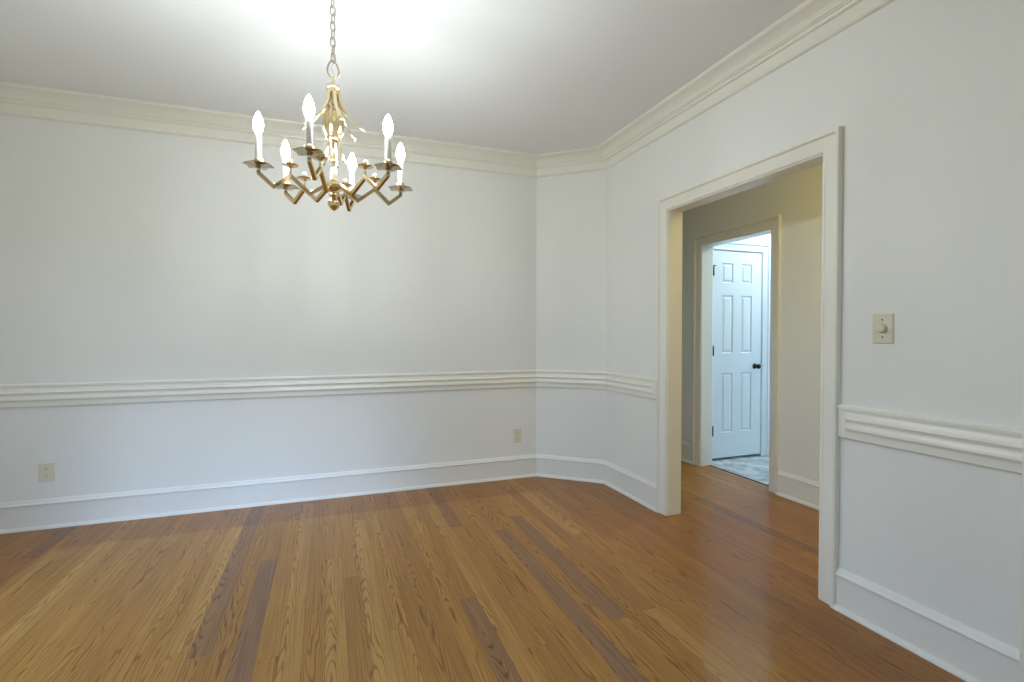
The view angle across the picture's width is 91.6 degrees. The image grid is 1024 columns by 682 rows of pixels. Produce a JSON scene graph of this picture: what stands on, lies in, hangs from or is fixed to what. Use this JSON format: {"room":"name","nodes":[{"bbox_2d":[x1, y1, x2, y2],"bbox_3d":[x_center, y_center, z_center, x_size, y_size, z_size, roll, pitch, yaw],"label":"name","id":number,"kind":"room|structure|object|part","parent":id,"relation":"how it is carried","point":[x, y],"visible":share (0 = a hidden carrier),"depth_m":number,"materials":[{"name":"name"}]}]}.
{"room":"dining room","nodes":[
{"label":"dining room","id":0,"kind":"room"},
{"bbox_2d":[0,115,536,502],"bbox_3d":[-1.682,-0.187,3.695,4.150,2.740,0.120,0,1,-20],"label":"wall","id":1,"kind":"structure","parent":0,"point":[126,255],"depth_m":3.53,"materials":[{"name":"paint"}]},
{"bbox_2d":[38,462,54,481],"bbox_3d":[-2.965,0.836,3.167,0.080,0.118,0.009,0,1,-20],"label":"wall outlet","id":2,"kind":"object","parent":1,"relation":"attached to","point":[46,472],"visible":1,"depth_m":3.17,"materials":[{"name":"beige plastic"}]},
{"bbox_2d":[0,454,535,533],"bbox_3d":[-1.636,1.091,3.651,3.952,0.186,0.032,0,1,-20],"label":"baseboard","id":3,"kind":"structure","parent":1,"relation":"attached to","point":[49,513],"depth_m":3.55,"materials":[{"name":"wood"}]},
{"bbox_2d":[0,370,535,407],"bbox_3d":[-1.636,0.335,3.639,3.952,0.146,0.032,0,1,-20],"label":"trim","id":4,"kind":"structure","parent":1,"relation":"attached to","point":[111,392],"depth_m":3.54,"materials":[{"name":"wood"}]},
{"bbox_2d":[0,81,536,177],"bbox_3d":[-1.617,-1.479,3.563,3.952,0.151,0.134,0,1,-20],"label":"crown molding","id":5,"kind":"structure","parent":1,"relation":"attached to","point":[19,100],"depth_m":3.44,"materials":[{"name":"wood"}]},
{"bbox_2d":[513,428,521,442],"bbox_3d":[0.045,0.813,4.280,0.080,0.118,0.009,0,1,-20],"label":"wall outlet","id":6,"kind":"object","parent":1,"relation":"attached to","point":[517,433],"visible":1,"depth_m":4.28,"materials":[{"name":"beige plastic"}]},
{"bbox_2d":[0,0,805,153],"bbox_3d":[-0.622,-1.572,1.473,4.610,0.100,4.981,0,1,-20],"label":"ceiling","id":7,"kind":"structure","parent":0,"point":[526,76],"depth_m":2.69,"materials":[{"name":"paint"}]},
{"bbox_2d":[242,0,412,211],"bbox_3d":[-0.761,-1.046,2.138,0.689,0.972,0.687,0,1,-20],"label":"chandelier","id":8,"kind":"object","parent":7,"relation":"hanging from","point":[330,122],"visible":1,"depth_m":2.11,"materials":[{"name":"gold metal"}]},
{"bbox_3d":[-1.010,-0.869,1.979,0.036,0.087,0.037,-1,1,-33],"label":"light bulb","id":9,"kind":"part","parent":8,"relation":"part of","materials":[{"name":"white glass"}]},
{"bbox_3d":[-1.035,-0.874,2.273,0.037,0.087,0.037,0,1,27],"label":"light bulb","id":10,"kind":"part","parent":8,"relation":"part of","materials":[{"name":"white glass"}]},
{"bbox_3d":[-0.905,-0.648,2.051,0.259,0.082,0.016,-1,1,-33],"label":"arm","id":11,"kind":"part","parent":8,"relation":"part of","materials":[{"name":"gold metal"}]},
{"bbox_3d":[-0.919,-0.651,2.218,0.268,0.082,0.016,0,1,27],"label":"arm","id":12,"kind":"part","parent":8,"relation":"part of","materials":[{"name":"gold metal"}]},
{"bbox_3d":[-0.750,-0.867,1.839,0.037,0.087,0.037,0,1,-3],"label":"light bulb","id":13,"kind":"part","parent":8,"relation":"part of","materials":[{"name":"white glass"}]},
{"bbox_3d":[-0.757,-0.647,1.972,0.016,0.082,0.268,0,1,-3],"label":"arm","id":14,"kind":"part","parent":8,"relation":"part of","materials":[{"name":"gold metal"}]},
{"bbox_3d":[-0.766,-1.325,2.131,0.017,0.356,0.017,0,1,-20],"label":"cord","id":15,"kind":"part","parent":8,"relation":"part of","materials":[{"name":"gold metal"}]},
{"bbox_3d":[-0.767,-1.346,2.131,0.023,0.313,0.022,0,1,-6],"label":"chain","id":16,"kind":"part","parent":8,"relation":"part of","materials":[{"name":"gold metal"}]},
{"bbox_3d":[-0.767,-0.878,2.138,0.044,0.408,0.044,0,1,-20],"label":"stem","id":17,"kind":"part","parent":8,"relation":"part of","materials":[{"name":"gold metal"}]},
{"bbox_3d":[-0.777,-0.652,2.312,0.016,0.082,0.268,0,1,-3],"label":"arm","id":18,"kind":"part","parent":8,"relation":"part of","materials":[{"name":"gold metal"}]},
{"bbox_3d":[-0.784,-0.876,2.438,0.037,0.087,0.037,0,1,-3],"label":"light bulb","id":19,"kind":"part","parent":8,"relation":"part of","materials":[{"name":"white glass"}]},
{"bbox_3d":[-0.615,-0.649,2.065,0.268,0.082,0.016,0,1,27],"label":"arm","id":20,"kind":"part","parent":8,"relation":"part of","materials":[{"name":"gold metal"}]},
{"bbox_3d":[-0.625,-0.651,2.235,0.268,0.082,0.016,-1,1,-33],"label":"arm","id":21,"kind":"part","parent":8,"relation":"part of","materials":[{"name":"gold metal"}]},
{"bbox_3d":[-0.499,-0.870,2.003,0.037,0.087,0.037,0,1,27],"label":"light bulb","id":22,"kind":"part","parent":8,"relation":"part of","materials":[{"name":"white glass"}]},
{"bbox_3d":[-0.516,-0.874,2.303,0.037,0.087,0.037,-1,1,-33],"label":"light bulb","id":23,"kind":"part","parent":8,"relation":"part of","materials":[{"name":"white glass"}]},
{"bbox_2d":[0,454,965,681],"bbox_3d":[0.715,1.230,2.699,7.940,0.061,6.270,0,1,-20],"label":"floor","id":24,"kind":"structure","parent":0,"point":[528,579],"depth_m":2.37,"materials":[{"name":"brown wood"}]},
{"bbox_2d":[536,170,606,459],"bbox_3d":[0.514,-0.195,4.263,0.716,2.740,0.101,0,1,22],"label":"wall","id":25,"kind":"structure","parent":0,"point":[571,210],"depth_m":4.22,"materials":[{"name":"paint"}]},
{"bbox_2d":[536,370,604,388],"bbox_3d":[0.491,0.327,4.215,0.610,0.146,0.032,0,1,21],"label":"trim","id":26,"kind":"structure","parent":25,"relation":"attached to","point":[544,378],"depth_m":4.21,"materials":[{"name":"wood"}]},
{"bbox_2d":[536,454,605,483],"bbox_3d":[0.491,1.083,4.226,0.610,0.186,0.032,0,1,21],"label":"baseboard","id":27,"kind":"structure","parent":25,"relation":"attached to","point":[549,466],"depth_m":4.22,"materials":[{"name":"wood"}]},
{"bbox_2d":[537,146,606,177],"bbox_3d":[0.473,-1.487,4.139,0.610,0.151,0.134,0,1,21],"label":"crown molding","id":28,"kind":"structure","parent":25,"relation":"attached to","point":[588,159],"depth_m":4.15,"materials":[{"name":"wood"}]},
{"bbox_2d":[681,164,822,481],"bbox_3d":[2.323,-0.179,3.282,0.115,2.740,6.050,0,1,-20],"label":"wall","id":29,"kind":"structure","parent":0,"point":[797,197],"depth_m":3.72,"materials":[{"name":"paint"}]},
{"bbox_2d":[681,441,691,463],"bbox_3d":[1.460,1.065,5.421,0.032,0.186,1.477,0,1,-20],"label":"baseboard","id":30,"kind":"structure","parent":29,"relation":"attached to","point":[686,448],"depth_m":4.81,"materials":[{"name":"wood"}]},
{"bbox_2d":[700,229,770,465],"bbox_3d":[1.954,0.144,4.292,0.129,2.063,0.782,0,1,-20],"label":"trim","id":31,"kind":"structure","parent":29,"relation":"attached to","point":[706,249],"depth_m":4.64,"materials":[{"name":"wood"}]},
{"bbox_2d":[692,214,781,493],"bbox_3d":[1.886,0.101,4.266,0.024,2.150,0.956,0,1,-20],"label":"trim","id":32,"kind":"structure","parent":29,"relation":"attached to","point":[774,223],"depth_m":3.90,"materials":[{"name":"wood"}]},
{"bbox_2d":[709,465,768,485],"bbox_3d":[1.988,1.198,4.321,0.014,0.054,0.800,0,1,-20],"label":"trim","id":33,"kind":"structure","parent":29,"relation":"attached to","point":[709,465],"depth_m":4.33,"materials":[{"name":"grey"}]},
{"bbox_2d":[776,470,818,509],"bbox_3d":[2.675,1.117,2.135,0.032,0.186,3.617,0,1,-20],"label":"baseboard","id":34,"kind":"structure","parent":29,"relation":"attached to","point":[804,491],"depth_m":3.66,"materials":[{"name":"wood"}]},
{"bbox_2d":[735,234,770,402],"bbox_3d":[2.836,-0.208,5.210,2.205,2.740,0.120,0,1,-20],"label":"wall","id":35,"kind":"structure","parent":0,"point":[764,239],"depth_m":5.03,"materials":[{"name":"paint"}]},
{"bbox_2d":[712,250,761,458],"bbox_3d":[2.232,0.131,4.913,0.624,2.026,0.100,0,1,-20],"label":"door","id":36,"kind":"structure","parent":35,"relation":"in","point":[736,275],"depth_m":4.93,"materials":[{"name":"wood"}]},
{"bbox_3d":[2.455,0.253,4.979,0.056,0.056,0.065,0,1,-20],"label":"knob","id":37,"kind":"part","parent":36,"relation":"part of","materials":[{"name":"black metal"}]},
{"bbox_2d":[712,242,769,455],"bbox_3d":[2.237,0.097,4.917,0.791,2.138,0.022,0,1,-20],"label":"trim","id":38,"kind":"structure","parent":35,"relation":"attached to","point":[734,246],"depth_m":5.03,"materials":[{"name":"wood"}]},
{"bbox_2d":[606,0,1023,648],"bbox_3d":[1.286,-0.173,2.899,0.104,2.740,6.050,0,1,-20],"label":"wall","id":39,"kind":"structure","parent":0,"point":[926,97],"depth_m":1.96,"materials":[{"name":"paint"}]},
{"bbox_2d":[604,461,655,511],"bbox_3d":[0.888,1.090,3.796,0.032,0.186,0.705,0,1,-20],"label":"baseboard","id":40,"kind":"structure","parent":39,"relation":"attached to","point":[641,490],"depth_m":3.76,"materials":[{"name":"wood"}]},
{"bbox_2d":[604,372,655,399],"bbox_3d":[0.889,0.333,3.784,0.032,0.146,0.705,0,1,-20],"label":"trim","id":41,"kind":"structure","parent":39,"relation":"attached to","point":[645,387],"depth_m":3.74,"materials":[{"name":"wood"}]},
{"bbox_2d":[681,212,682,391],"bbox_3d":[1.363,0.116,2.886,0.030,2.163,1.301,0,1,-20],"label":"trim","id":42,"kind":"structure","parent":39,"relation":"attached to","point":[682,212],"depth_m":3.41,"materials":[{"name":"wood"}]},
{"bbox_2d":[667,154,822,596],"bbox_3d":[1.300,0.160,2.864,0.112,2.076,1.127,0,1,-20],"label":"door frame","id":43,"kind":"structure","parent":39,"relation":"attached to","point":[674,342],"depth_m":3.38,"materials":[{"name":"wood"}]},
{"bbox_2d":[597,0,894,168],"bbox_3d":[1.472,-1.454,2.034,0.134,0.151,4.338,0,1,-20],"label":"crown molding","id":44,"kind":"structure","parent":39,"relation":"attached to","point":[811,23],"depth_m":2.66,"materials":[{"name":"wood"}]},
{"bbox_2d":[656,126,842,607],"bbox_3d":[1.238,0.116,2.840,0.030,2.163,1.301,0,1,-20],"label":"trim opening","id":45,"kind":"structure","parent":39,"relation":"attached to","point":[829,143],"depth_m":2.29,"materials":[{"name":"wood"}]},
{"bbox_2d":[873,313,893,343],"bbox_3d":[1.528,-0.051,2.058,0.025,0.124,0.082,0,1,-20],"label":"dimmer switch","id":46,"kind":"object","parent":39,"relation":"attached to","point":[883,324],"visible":1,"depth_m":2.05,"materials":[{"name":"beige plastic"}]},
{"bbox_3d":[1.525,-0.053,2.057,0.018,0.041,0.041,0,1,-20],"label":"knob","id":47,"kind":"part","parent":46,"relation":"part of","materials":[{"name":"beige plastic"}]},
{"bbox_2d":[833,567,1018,681],"bbox_3d":[1.572,1.119,1.946,0.032,0.186,0.638,0,1,-20],"label":"baseboard","id":48,"kind":"structure","parent":39,"relation":"attached to","point":[967,653],"depth_m":1.90,"materials":[{"name":"wood"}]},
{"bbox_2d":[837,404,1022,473],"bbox_3d":[1.573,0.362,1.934,0.032,0.146,0.638,0,1,-20],"label":"trim","id":49,"kind":"structure","parent":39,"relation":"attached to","point":[996,447],"depth_m":1.86,"materials":[{"name":"wood"}]},
{"bbox_2d":[1019,378,1023,681],"bbox_3d":[1.881,0.144,1.101,0.030,2.163,1.132,0,1,-20],"label":"door","id":50,"kind":"structure","parent":39,"relation":"in","point":[1021,623],"depth_m":1.63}
]}

